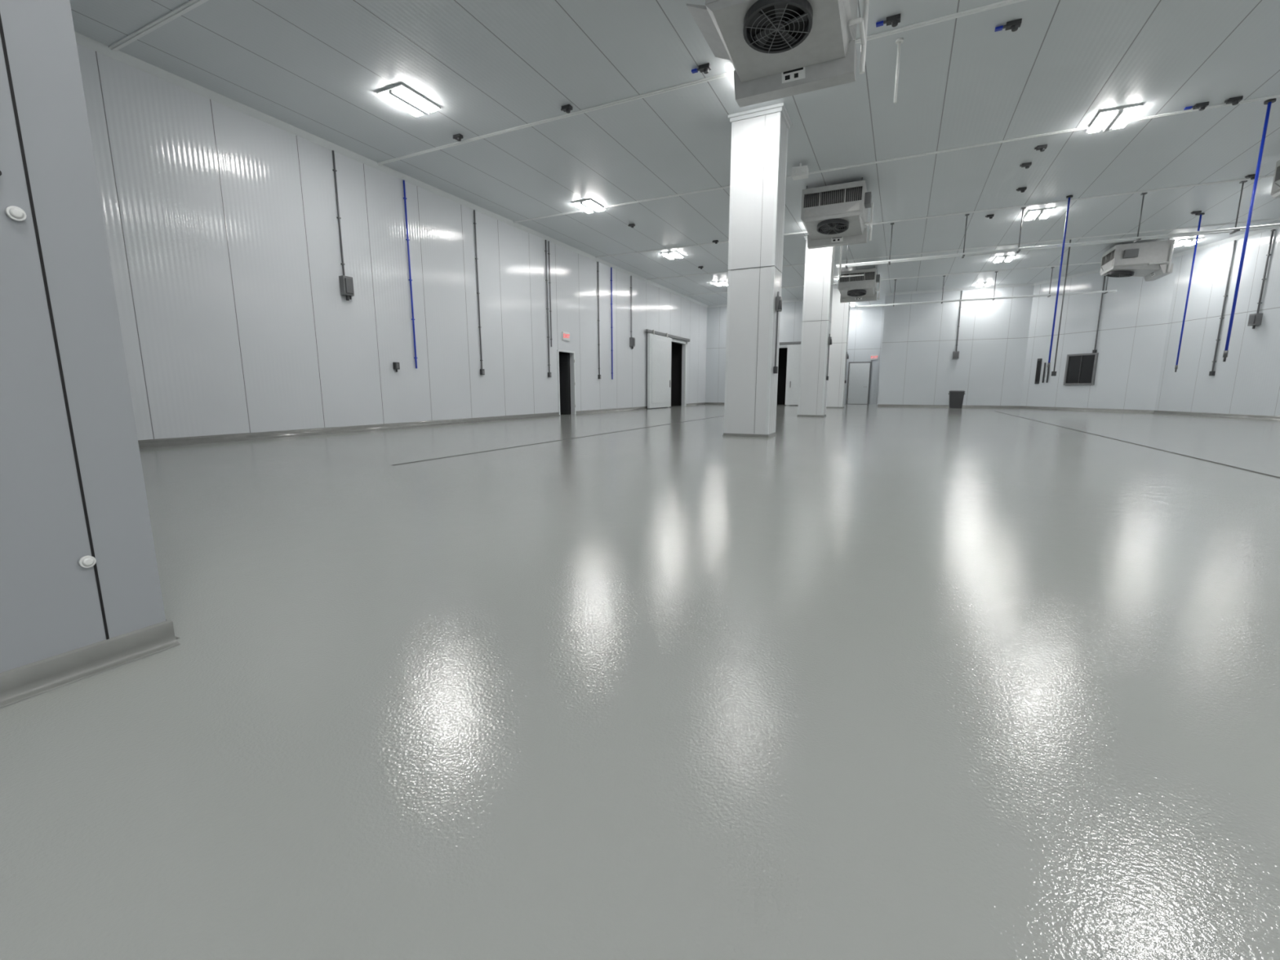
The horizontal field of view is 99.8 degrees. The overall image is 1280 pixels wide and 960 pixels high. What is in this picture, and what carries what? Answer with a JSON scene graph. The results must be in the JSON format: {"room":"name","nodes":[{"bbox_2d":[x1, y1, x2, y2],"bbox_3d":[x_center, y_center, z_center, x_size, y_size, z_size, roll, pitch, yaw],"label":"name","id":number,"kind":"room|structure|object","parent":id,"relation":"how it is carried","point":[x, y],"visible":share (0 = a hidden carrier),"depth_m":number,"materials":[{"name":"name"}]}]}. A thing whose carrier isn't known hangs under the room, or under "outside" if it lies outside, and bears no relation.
{"room":"processing plant","nodes":[
{"label":"processing plant","id":0,"kind":"room"},
{"bbox_2d":[0,0,165,672],"bbox_3d":[-2.812,-1.886,-0.694,0.150,5.750,4.900,5,11,25],"label":"wall","id":1,"kind":"structure","parent":0,"point":[50,604],"depth_m":1.62,"materials":[{"name":"white metal"}]},
{"bbox_2d":[4,205,26,221],"bbox_3d":[-1.762,-0.753,1.522,0.016,0.038,0.038,5,11,25],"label":"cap","id":2,"kind":"object","parent":1,"relation":"attached to","point":[15,213],"visible":1,"depth_m":1.52,"materials":[{"name":"white plastic"}]},
{"bbox_2d":[0,13,109,639],"bbox_3d":[-1.752,-2.266,1.305,0.001,5.661,0.007,5,11,25],"label":"trim","id":3,"kind":"structure","parent":1,"relation":"attached to","point":[2,33],"depth_m":1.60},
{"bbox_2d":[78,555,96,568],"bbox_3d":[-1.754,0.260,1.711,0.016,0.038,0.038,5,11,25],"label":"cap","id":4,"kind":"object","parent":1,"relation":"attached to","point":[86,562],"visible":1,"depth_m":1.71,"materials":[{"name":"white plastic"}]},
{"bbox_2d":[0,619,180,708],"bbox_3d":[-2.722,0.911,-0.259,0.042,0.088,4.914,5,11,25],"label":"baseboard","id":5,"kind":"structure","parent":1,"relation":"attached to","point":[30,680],"depth_m":1.71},
{"bbox_2d":[76,43,706,439],"bbox_3d":[-2.717,-5.144,18.671,0.150,5.750,30.600,5,11,25],"label":"wall","id":6,"kind":"structure","parent":0,"point":[221,224],"depth_m":10.73,"materials":[{"name":"white metal"}]},
{"bbox_2d":[332,150,354,300],"bbox_3d":[-6.125,-5.199,11.074,0.169,2.900,0.220,5,11,25],"label":"conduit","id":7,"kind":"object","parent":6,"relation":"attached to","point":[346,283],"visible":1,"depth_m":11.16,"materials":[{"name":"grey metal"}]},
{"bbox_2d":[74,31,708,307],"bbox_3d":[-2.605,-7.921,18.149,0.100,0.100,30.600,5,11,25],"label":"trim","id":8,"kind":"structure","parent":6,"relation":"attached to","point":[81,39],"depth_m":10.26,"materials":[{"name":"white metal"}]},
{"bbox_2d":[392,362,399,372],"bbox_3d":[-5.690,-2.618,12.521,0.089,0.208,0.182,5,11,25],"label":"wall outlet","id":9,"kind":"object","parent":6,"relation":"attached to","point":[396,365],"visible":1,"depth_m":12.50,"materials":[{"name":"grey plastic"}]},
{"bbox_2d":[403,180,417,368],"bbox_3d":[-5.433,-4.800,12.739,0.055,4.240,0.064,5,11,25],"label":"pipe","id":10,"kind":"object","parent":6,"relation":"attached to","point":[407,239],"visible":1,"depth_m":12.71,"materials":[{"name":"metal"}]},
{"bbox_2d":[137,402,705,448],"bbox_3d":[-2.613,-2.359,19.088,0.082,0.116,30.600,5,11,25],"label":"baseboard","id":11,"kind":"structure","parent":6,"relation":"attached to","point":[246,436],"depth_m":11.27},
{"bbox_2d":[473,209,484,374],"bbox_3d":[-4.427,-5.094,14.787,0.082,4.340,0.110,5,11,25],"label":"conduit","id":12,"kind":"object","parent":6,"relation":"attached to","point":[482,371],"visible":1,"depth_m":14.79,"materials":[{"name":"grey plastic"}]},
{"bbox_2d":[544,240,551,377],"bbox_3d":[-3.022,-5.580,17.677,0.082,4.340,0.110,5,11,25],"label":"conduit","id":13,"kind":"object","parent":6,"relation":"attached to","point":[545,251],"visible":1,"depth_m":17.67,"materials":[{"name":"grey metal"}]},
{"bbox_2d":[547,240,552,346],"bbox_3d":[-2.963,-6.100,17.752,0.051,3.340,0.060,5,11,25],"label":"conduit","id":14,"kind":"object","parent":6,"relation":"attached to","point":[549,282],"visible":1,"depth_m":17.74,"materials":[{"name":"metal"}]},
{"bbox_2d":[561,331,569,341],"bbox_3d":[-2.576,-4.998,18.739,0.058,0.280,0.400,5,11,25],"label":"exit sign","id":15,"kind":"object","parent":6,"relation":"attached to","point":[566,335],"visible":1,"depth_m":18.70,"materials":[{"name":"white plastic"}]},
{"bbox_2d":[557,349,576,415],"bbox_3d":[-2.574,-3.425,19.031,0.046,2.239,1.070,5,11,25],"label":"door frame","id":16,"kind":"structure","parent":6,"relation":"in","point":[558,350],"depth_m":18.73,"materials":[{"name":"silver metal"}]},
{"bbox_2d":[596,262,600,378],"bbox_3d":[-1.575,-6.081,20.657,0.082,4.340,0.110,5,11,25],"label":"conduit","id":17,"kind":"object","parent":6,"relation":"attached to","point":[597,271],"visible":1,"depth_m":20.65,"materials":[{"name":"grey metal"}]},
{"bbox_2d":[610,266,613,379],"bbox_3d":[-1.130,-6.239,21.594,0.063,4.340,0.072,5,11,25],"label":"pipe","id":18,"kind":"object","parent":6,"relation":"attached to","point":[611,304],"visible":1,"depth_m":21.59,"materials":[{"name":"metal"}]},
{"bbox_2d":[629,275,635,349],"bbox_3d":[-0.322,-7.149,23.028,0.169,3.020,0.220,5,11,25],"label":"conduit","id":19,"kind":"object","parent":6,"relation":"attached to","point":[632,340],"visible":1,"depth_m":23.12,"materials":[{"name":"grey metal"}]},
{"bbox_2d":[645,328,689,408],"bbox_3d":[1.506,-5.469,27.078,0.254,3.599,5.500,5,11,25],"label":"door","id":20,"kind":"structure","parent":6,"relation":"in","point":[659,344],"depth_m":25.81,"materials":[{"name":"grey metal"}]},
{"bbox_2d":[684,262,1101,295],"bbox_3d":[10.760,-8.973,24.185,18.890,0.028,0.090,5,11,25],"label":"trim","id":21,"kind":"structure","parent":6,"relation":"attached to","point":[1095,262],"depth_m":22.75,"materials":[{"name":"white metal"}]},
{"bbox_2d":[646,218,1279,279],"bbox_3d":[9.584,-8.220,19.710,20.690,0.028,0.090,5,11,25],"label":"trim","id":22,"kind":"structure","parent":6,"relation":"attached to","point":[1271,219],"depth_m":18.03,"materials":[{"name":"white metal"}]},
{"bbox_2d":[559,351,570,413],"bbox_3d":[-3.713,-3.623,19.579,2.199,2.450,1.400,5,11,25],"label":"doorway","id":23,"kind":"structure","parent":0,"point":[564,357],"depth_m":19.57,"materials":[{"name":"black plastic"}]},
{"bbox_2d":[627,223,635,227],"bbox_3d":[-0.259,-7.568,16.056,0.205,0.099,0.100,5,11,25],"label":"junction box","id":24,"kind":"object","parent":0,"point":[631,225],"depth_m":16.01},
{"bbox_2d":[0,404,1279,959],"bbox_3d":[6.904,-1.500,14.946,26.500,0.200,45.000,5,11,25],"label":"floor","id":25,"kind":"structure","parent":0,"point":[854,682],"depth_m":1.56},
{"bbox_2d":[721,102,791,437],"bbox_3d":[2.229,-3.729,10.265,1.058,5.748,0.820,5,11,25],"label":"structural column","id":26,"kind":"structure","parent":25,"relation":"on","point":[759,135],"depth_m":9.95,"materials":[{"name":"grey metal"}]},
{"bbox_2d":[796,235,835,417],"bbox_3d":[5.909,-5.019,17.930,1.018,5.748,0.820,5,11,25],"label":"structural column","id":27,"kind":"structure","parent":25,"relation":"on","point":[815,341],"depth_m":17.66,"materials":[{"name":"grey metal"}]},
{"bbox_2d":[391,411,1279,478],"bbox_3d":[5.962,-1.538,14.555,9.074,0.002,22.500,5,11,25],"label":"trim","id":28,"kind":"structure","parent":25,"relation":"on","point":[997,411],"depth_m":8.07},
{"bbox_2d":[826,285,850,408],"bbox_3d":[9.711,-6.428,26.303,0.998,5.748,0.820,5,11,25],"label":"structural column","id":29,"kind":"structure","parent":25,"relation":"on","point":[838,355],"depth_m":26.04,"materials":[{"name":"grey metal"}]},
{"bbox_2d":[948,390,964,408],"bbox_3d":[15.257,-3.889,26.004,0.690,0.838,0.580,5,11,25],"label":"trash can","id":30,"kind":"object","parent":25,"relation":"on","point":[956,397],"visible":0.98,"depth_m":25.80,"materials":[{"name":"grey plastic"}]},
{"bbox_2d":[69,0,1279,307],"bbox_3d":[7.115,-7.269,13.367,22.400,0.200,40.700,5,11,25],"label":"ceiling","id":31,"kind":"structure","parent":0,"point":[317,68],"depth_m":9.65,"materials":[{"name":"white metal"}]},
{"bbox_2d":[108,0,208,51],"bbox_3d":[2.061,-5.442,3.199,21.590,0.028,0.090,5,11,25],"label":"trim","id":32,"kind":"structure","parent":31,"relation":"attached to","point":[190,5],"depth_m":7.22,"materials":[{"name":"white metal"}]},
{"bbox_2d":[376,83,440,116],"bbox_3d":[-3.909,-6.415,9.141,0.580,0.079,0.820,5,11,25],"label":"ceiling light","id":33,"kind":"object","parent":31,"relation":"attached to","point":[399,95],"depth_m":9.05,"materials":[{"name":"white plastic"}]},
{"bbox_2d":[453,133,462,141],"bbox_3d":[-3.540,-6.624,10.444,0.205,0.099,0.100,5,11,25],"label":"junction box","id":34,"kind":"object","parent":31,"relation":"attached to","point":[458,137],"depth_m":10.40,"materials":[{"name":"black plastic"}]},
{"bbox_2d":[560,104,572,113],"bbox_3d":[-1.285,-6.445,9.379,0.205,0.099,0.100,5,11,25],"label":"junction box","id":35,"kind":"object","parent":31,"relation":"attached to","point":[567,108],"depth_m":9.34,"materials":[{"name":"black plastic"}]},
{"bbox_2d":[571,198,605,213],"bbox_3d":[-1.360,-7.298,14.388,0.580,0.079,0.820,5,11,25],"label":"ceiling light","id":36,"kind":"object","parent":31,"relation":"attached to","point":[588,206],"depth_m":14.25,"materials":[{"name":"white plastic"}]},
{"bbox_2d":[661,250,684,259],"bbox_3d":[1.190,-8.180,19.635,0.580,0.079,0.820,5,11,25],"label":"ceiling light","id":37,"kind":"object","parent":31,"relation":"attached to","point":[670,255],"depth_m":19.47,"materials":[{"name":"white plastic"}]},
{"bbox_2d":[691,62,711,74],"bbox_3d":[0.931,-6.250,8.223,0.295,0.099,0.100,5,11,25],"label":"junction box","id":38,"kind":"object","parent":31,"relation":"attached to","point":[704,68],"depth_m":8.17,"materials":[{"name":"black plastic"}]},
{"bbox_2d":[377,0,1026,164],"bbox_3d":[3.983,-6.108,7.157,21.590,0.028,0.090,5,11,25],"label":"trim","id":39,"kind":"structure","parent":31,"relation":"attached to","point":[999,4],"depth_m":8.78,"materials":[{"name":"white metal"}]},
{"bbox_2d":[711,280,727,286],"bbox_3d":[3.739,-9.063,24.882,0.580,0.079,0.820,5,11,25],"label":"ceiling light","id":40,"kind":"object","parent":31,"relation":"attached to","point":[721,282],"depth_m":24.71,"materials":[{"name":"white plastic"}]},
{"bbox_2d":[686,0,869,107],"bbox_3d":[1.584,-5.373,6.144,1.810,1.138,1.535,5,11,25],"label":"evaporator unit","id":41,"kind":"object","parent":31,"relation":"hanging from","point":[776,49],"visible":1,"depth_m":6.19,"materials":[{"name":"white metal"}]},
{"bbox_2d":[791,163,808,180],"bbox_3d":[3.485,-6.750,11.733,0.320,0.279,0.300,5,11,25],"label":"emergency light","id":42,"kind":"object","parent":31,"relation":"attached to","point":[800,172],"visible":1,"depth_m":11.67,"materials":[{"name":"white plastic"}]},
{"bbox_2d":[800,177,873,248],"bbox_3d":[4.900,-6.587,13.358,1.550,1.138,1.535,5,11,25],"label":"evaporator unit","id":43,"kind":"object","parent":31,"relation":"hanging from","point":[834,215],"visible":1,"depth_m":12.89,"materials":[{"name":"white metal"}]},
{"bbox_2d":[831,245,863,284],"bbox_3d":[5.955,-6.561,15.343,0.874,1.849,0.048,5,11,25],"label":"drain pipe","id":44,"kind":"object","parent":31,"relation":"attached to","point":[841,248],"visible":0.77,"depth_m":15.50,"materials":[{"name":"white plastic"}]},
{"bbox_2d":[838,266,880,302],"bbox_3d":[9.107,-8.101,22.360,1.550,1.138,1.535,5,11,25],"label":"fan","id":45,"kind":"object","parent":31,"relation":"hanging from","point":[858,288],"visible":0.96,"depth_m":21.87,"materials":[{"name":"white metal"}]},
{"bbox_2d":[875,13,900,26],"bbox_3d":[3.297,-6.071,7.159,0.295,0.099,0.100,5,11,25],"label":"junction box","id":46,"kind":"object","parent":31,"relation":"attached to","point":[893,20],"depth_m":7.11,"materials":[{"name":"black plastic"}]},
{"bbox_2d":[513,94,1279,222],"bbox_3d":[5.971,-6.796,11.248,21.590,0.028,0.090,5,11,25],"label":"trim","id":47,"kind":"structure","parent":31,"relation":"attached to","point":[1275,95],"depth_m":11.01,"materials":[{"name":"white metal"}]},
{"bbox_2d":[893,37,903,103],"bbox_3d":[3.654,-5.799,7.650,0.097,0.799,0.097,5,11,25],"label":"pipe","id":48,"kind":"object","parent":31,"relation":"hanging from","point":[900,40],"visible":1,"depth_m":7.63,"materials":[{"name":"white plastic"}]},
{"bbox_2d":[595,174,1274,257],"bbox_3d":[8.024,-7.507,15.472,21.590,0.028,0.090,5,11,25],"label":"trim","id":49,"kind":"structure","parent":31,"relation":"attached to","point":[1272,175],"depth_m":14.43,"materials":[{"name":"white metal"}]},
{"bbox_2d":[975,281,992,287],"bbox_3d":[16.018,-9.099,25.095,0.580,0.079,0.820,5,11,25],"label":"ceiling light","id":50,"kind":"object","parent":31,"relation":"attached to","point":[987,284],"depth_m":24.90,"materials":[{"name":"white plastic"}]},
{"bbox_2d":[857,266,1116,307],"bbox_3d":[14.230,-8.145,22.762,9.300,1.131,0.340,5,11,25],"label":"pipe","id":51,"kind":"object","parent":31,"relation":"hanging from","point":[1105,291],"visible":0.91,"depth_m":22.49,"materials":[{"name":"white metal"}]},
{"bbox_2d":[993,254,1015,262],"bbox_3d":[13.641,-8.276,20.203,0.580,0.079,0.820,5,11,25],"label":"ceiling light","id":52,"kind":"object","parent":31,"relation":"attached to","point":[1006,258],"depth_m":20.06,"materials":[{"name":"white plastic"}]},
{"bbox_2d":[994,18,1022,31],"bbox_3d":[4.950,-6.087,7.253,0.295,0.099,0.100,5,11,25],"label":"junction box","id":53,"kind":"object","parent":31,"relation":"attached to","point":[1013,25],"depth_m":7.21,"materials":[{"name":"black plastic"}]},
{"bbox_2d":[1023,207,1055,220],"bbox_3d":[11.135,-7.408,15.045,0.580,0.079,0.820,5,11,25],"label":"ceiling light","id":54,"kind":"object","parent":31,"relation":"attached to","point":[1044,213],"depth_m":14.92,"materials":[{"name":"white plastic"}]},
{"bbox_2d":[1034,144,1047,151],"bbox_3d":[8.104,-6.701,10.902,0.205,0.099,0.100,5,11,25],"label":"junction box","id":55,"kind":"object","parent":31,"relation":"attached to","point":[1042,148],"depth_m":10.86,"materials":[{"name":"black plastic"}]},
{"bbox_2d":[835,180,1279,268],"bbox_3d":[10.727,-6.740,14.412,10.300,1.131,0.340,5,11,25],"label":"pipe","id":56,"kind":"object","parent":31,"relation":"hanging from","point":[1235,229],"visible":0.97,"depth_m":14.14,"materials":[{"name":"grey metal"}]},
{"bbox_2d":[1047,195,1073,370],"bbox_3d":[10.934,-5.080,14.073,0.140,4.349,0.140,5,11,25],"label":"pipe","id":57,"kind":"object","parent":31,"relation":"hanging from","point":[1068,197],"visible":1,"depth_m":14.04,"materials":[{"name":"blue plastic"}]},
{"bbox_2d":[1050,239,1071,376],"bbox_3d":[14.061,-5.694,17.960,0.120,4.370,0.120,5,11,25],"label":"rod","id":58,"kind":"object","parent":31,"relation":"hanging from","point":[1053,373],"visible":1,"depth_m":17.98,"materials":[{"name":"grey metal"}]},
{"bbox_2d":[1086,103,1142,133],"bbox_3d":[8.564,-6.518,9.754,0.580,0.079,0.820,5,11,25],"label":"ceiling light","id":59,"kind":"object","parent":31,"relation":"attached to","point":[1117,117],"depth_m":9.65,"materials":[{"name":"white plastic"}]},
{"bbox_2d":[1099,237,1174,281],"bbox_3d":[16.767,-7.402,18.207,1.535,1.138,1.550,5,11,25],"label":"fan","id":60,"kind":"object","parent":31,"relation":"hanging from","point":[1151,260],"visible":1,"depth_m":17.73,"materials":[{"name":"white metal"}]},
{"bbox_2d":[1173,237,1204,247],"bbox_3d":[18.197,-7.896,17.941,0.580,0.079,0.820,5,11,25],"label":"ceiling light","id":61,"kind":"object","parent":31,"relation":"attached to","point":[1182,242],"depth_m":17.80,"materials":[{"name":"white plastic"}]},
{"bbox_2d":[1174,213,1204,372],"bbox_3d":[15.697,-5.308,15.431,0.140,4.349,0.140,5,11,25],"label":"pipe","id":62,"kind":"object","parent":31,"relation":"hanging from","point":[1200,214],"visible":0.91,"depth_m":15.41,"materials":[{"name":"blue plastic"}]},
{"bbox_2d":[1183,101,1208,111],"bbox_3d":[9.611,-6.434,9.315,0.295,0.099,0.100,5,11,25],"label":"junction box","id":63,"kind":"object","parent":31,"relation":"attached to","point":[1201,106],"depth_m":9.27,"materials":[{"name":"black plastic"}]},
{"bbox_2d":[1224,95,1243,105],"bbox_3d":[10.031,-6.401,9.117,0.205,0.099,0.100,5,11,25],"label":"junction box","id":64,"kind":"object","parent":31,"relation":"attached to","point":[1234,100],"depth_m":9.08,"materials":[{"name":"black plastic"}]},
{"bbox_2d":[1222,97,1276,361],"bbox_3d":[10.721,-4.315,9.526,0.140,4.349,0.140,5,11,25],"label":"pipe","id":65,"kind":"object","parent":31,"relation":"hanging from","point":[1268,102],"visible":1,"depth_m":9.48,"materials":[{"name":"blue plastic"}]},
{"bbox_2d":[1271,160,1279,198],"bbox_3d":[13.769,-6.095,10.439,1.535,1.138,1.550,5,11,25],"label":"fan","id":66,"kind":"object","parent":31,"relation":"hanging from","point":[1275,192],"visible":1,"depth_m":11.33,"materials":[{"name":"white metal"}]},
{"bbox_2d":[671,342,682,405],"bbox_3d":[0.712,-5.737,28.824,2.399,3.550,2.900,5,11,25],"label":"doorway","id":67,"kind":"structure","parent":0,"point":[677,348],"depth_m":29.76,"materials":[{"name":"black plastic"}]},
{"bbox_2d":[705,301,803,402],"bbox_3d":[7.105,-7.192,30.842,6.900,5.750,0.150,5,11,25],"label":"wall","id":68,"kind":"structure","parent":0,"point":[791,315],"depth_m":31.76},
{"bbox_2d":[705,402,798,405],"bbox_3d":[7.055,-4.397,31.206,6.900,0.116,0.082,5,11,25],"label":"baseboard","id":69,"kind":"structure","parent":68,"relation":"attached to","point":[712,403],"depth_m":32.34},
{"bbox_2d":[706,298,803,307],"bbox_3d":[7.051,-9.959,30.262,6.900,0.100,0.100,5,11,25],"label":"trim","id":70,"kind":"structure","parent":68,"relation":"attached to","point":[801,300],"depth_m":29.87,"materials":[{"name":"white metal"}]},
{"bbox_2d":[778,341,800,405],"bbox_3d":[8.304,-5.951,30.245,4.150,3.499,0.244,5,11,25],"label":"door","id":71,"kind":"structure","parent":68,"relation":"in","point":[793,353],"depth_m":30.05,"materials":[{"name":"grey metal"}]},
{"bbox_2d":[777,347,787,404],"bbox_3d":[8.204,-6.295,32.146,2.600,3.550,2.949,5,11,25],"label":"doorway","id":72,"kind":"structure","parent":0,"point":[782,366],"depth_m":33.42,"materials":[{"name":"black"}]},
{"bbox_2d":[844,306,884,404],"bbox_3d":[13.378,-7.521,32.799,2.700,5.750,0.150,5,11,25],"label":"wall","id":73,"kind":"structure","parent":0,"point":[865,331],"depth_m":32.48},
{"bbox_2d":[845,361,871,404],"bbox_3d":[13.349,-5.914,32.891,1.300,2.549,0.189,5,11,25],"label":"door","id":74,"kind":"structure","parent":73,"relation":"in","point":[859,377],"depth_m":32.88,"materials":[{"name":"grey metal"}]},
{"bbox_2d":[871,355,878,359],"bbox_3d":[14.077,-7.370,32.356,0.400,0.280,0.058,5,11,25],"label":"exit sign","id":75,"kind":"object","parent":73,"relation":"attached to","point":[873,357],"visible":1,"depth_m":32.33,"materials":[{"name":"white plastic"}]},
{"bbox_2d":[877,285,1034,405],"bbox_3d":[15.492,-6.525,26.880,6.300,5.750,0.150,5,11,25],"label":"wall","id":76,"kind":"structure","parent":0,"point":[917,366],"depth_m":26.71,"materials":[{"name":"white metal"}]},
{"bbox_2d":[877,404,1020,408],"bbox_3d":[15.442,-3.731,27.244,6.300,0.116,0.082,5,11,25],"label":"baseboard","id":77,"kind":"structure","parent":76,"relation":"attached to","point":[878,405],"depth_m":27.30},
{"bbox_2d":[952,290,962,359],"bbox_3d":[15.646,-7.611,26.436,0.260,3.240,0.179,5,11,25],"label":"conduit","id":78,"kind":"object","parent":76,"relation":"attached to","point":[956,353],"visible":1,"depth_m":26.57,"materials":[{"name":"grey metal"}]},
{"bbox_2d":[885,283,1034,295],"bbox_3d":[15.438,-9.292,26.300,6.300,0.100,0.100,5,11,25],"label":"trim","id":79,"kind":"structure","parent":76,"relation":"attached to","point":[1024,284],"depth_m":26.21,"materials":[{"name":"white metal"}]},
{"bbox_2d":[985,213,994,218],"bbox_3d":[9.864,-7.426,15.210,0.205,0.099,0.100,5,11,25],"label":"junction box","id":80,"kind":"object","parent":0,"point":[990,216],"depth_m":15.17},
{"bbox_2d":[1016,186,1026,192],"bbox_3d":[9.317,-7.083,13.172,0.205,0.099,0.100,5,11,25],"label":"junction box","id":81,"kind":"object","parent":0,"point":[1024,188],"depth_m":13.13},
{"bbox_2d":[1019,162,1031,168],"bbox_3d":[8.403,-6.843,11.745,0.205,0.099,0.100,5,11,25],"label":"junction box","id":82,"kind":"object","parent":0,"point":[1027,165],"depth_m":11.71,"materials":[{"name":"black plastic"}]},
{"bbox_2d":[1034,358,1049,383],"bbox_3d":[18.470,-4.997,24.726,0.407,1.150,0.518,5,11,25],"label":"switch panel","id":83,"kind":"object","parent":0,"point":[1039,360],"depth_m":24.84,"materials":[{"name":"grey metal"}]},
{"bbox_2d":[1020,256,1178,410],"bbox_3d":[18.980,-5.829,22.740,0.150,5.750,5.701,-2,10,-12],"label":"wall","id":84,"kind":"structure","parent":0,"point":[1134,319],"depth_m":22.11,"materials":[{"name":"white metal"}]},
{"bbox_2d":[1063,275,1105,385],"bbox_3d":[18.835,-6.327,22.780,0.079,4.560,1.280,-2,10,-12],"label":"electrical panel","id":85,"kind":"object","parent":84,"relation":"in","point":[1080,368],"depth_m":22.94,"materials":[{"name":"grey metal"}]},
{"bbox_2d":[1019,405,1154,413],"bbox_3d":[18.866,-3.047,23.183,0.082,0.116,5.701,-2,10,-12],"label":"baseboard","id":86,"kind":"structure","parent":84,"relation":"attached to","point":[1021,406],"depth_m":22.66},
{"bbox_2d":[1033,253,1177,285],"bbox_3d":[18.857,-8.610,22.245,0.100,0.100,5.701,-2,10,-12],"label":"trim","id":87,"kind":"structure","parent":84,"relation":"attached to","point":[1174,255],"depth_m":23.20,"materials":[{"name":"white metal"}]},
{"bbox_2d":[1190,210,1201,215],"bbox_3d":[15.371,-7.374,14.905,0.205,0.099,0.100,5,11,25],"label":"junction box","id":88,"kind":"object","parent":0,"point":[1197,212],"depth_m":14.87,"materials":[{"name":"black plastic"}]},
{"bbox_2d":[1154,227,1279,416],"bbox_3d":[19.111,-4.756,16.365,0.150,5.750,7.368,1,10,7],"label":"wall","id":89,"kind":"structure","parent":0,"point":[1248,382],"depth_m":17.68,"materials":[{"name":"white metal"}]},
{"bbox_2d":[1153,410,1279,420],"bbox_3d":[18.996,-1.982,16.847,0.082,0.116,7.368,1,10,7],"label":"baseboard","id":90,"kind":"structure","parent":89,"relation":"attached to","point":[1184,413],"depth_m":17.76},
{"bbox_2d":[1208,240,1235,375],"bbox_3d":[19.188,-5.614,17.728,0.079,4.290,0.120,1,10,7],"label":"conduit","id":91,"kind":"object","parent":89,"relation":"attached to","point":[1212,372],"visible":1,"depth_m":17.73,"materials":[{"name":"grey metal"}]},
{"bbox_2d":[1176,227,1277,256],"bbox_3d":[18.988,-7.545,15.912,0.100,0.100,7.368,1,10,7],"label":"trim","id":92,"kind":"structure","parent":89,"relation":"attached to","point":[1259,231],"depth_m":17.75,"materials":[{"name":"white metal"}]},
{"bbox_2d":[1247,229,1275,328],"bbox_3d":[18.984,-6.108,16.445,0.179,2.890,0.260,1,10,7],"label":"conduit","id":93,"kind":"object","parent":89,"relation":"attached to","point":[1255,319],"visible":1,"depth_m":16.50,"materials":[{"name":"grey metal"}]},
{"bbox_2d":[1244,173,1255,179],"bbox_3d":[14.028,-6.948,12.368,0.205,0.099,0.100,5,11,25],"label":"junction box","id":94,"kind":"object","parent":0,"point":[1252,176],"depth_m":12.34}
]}

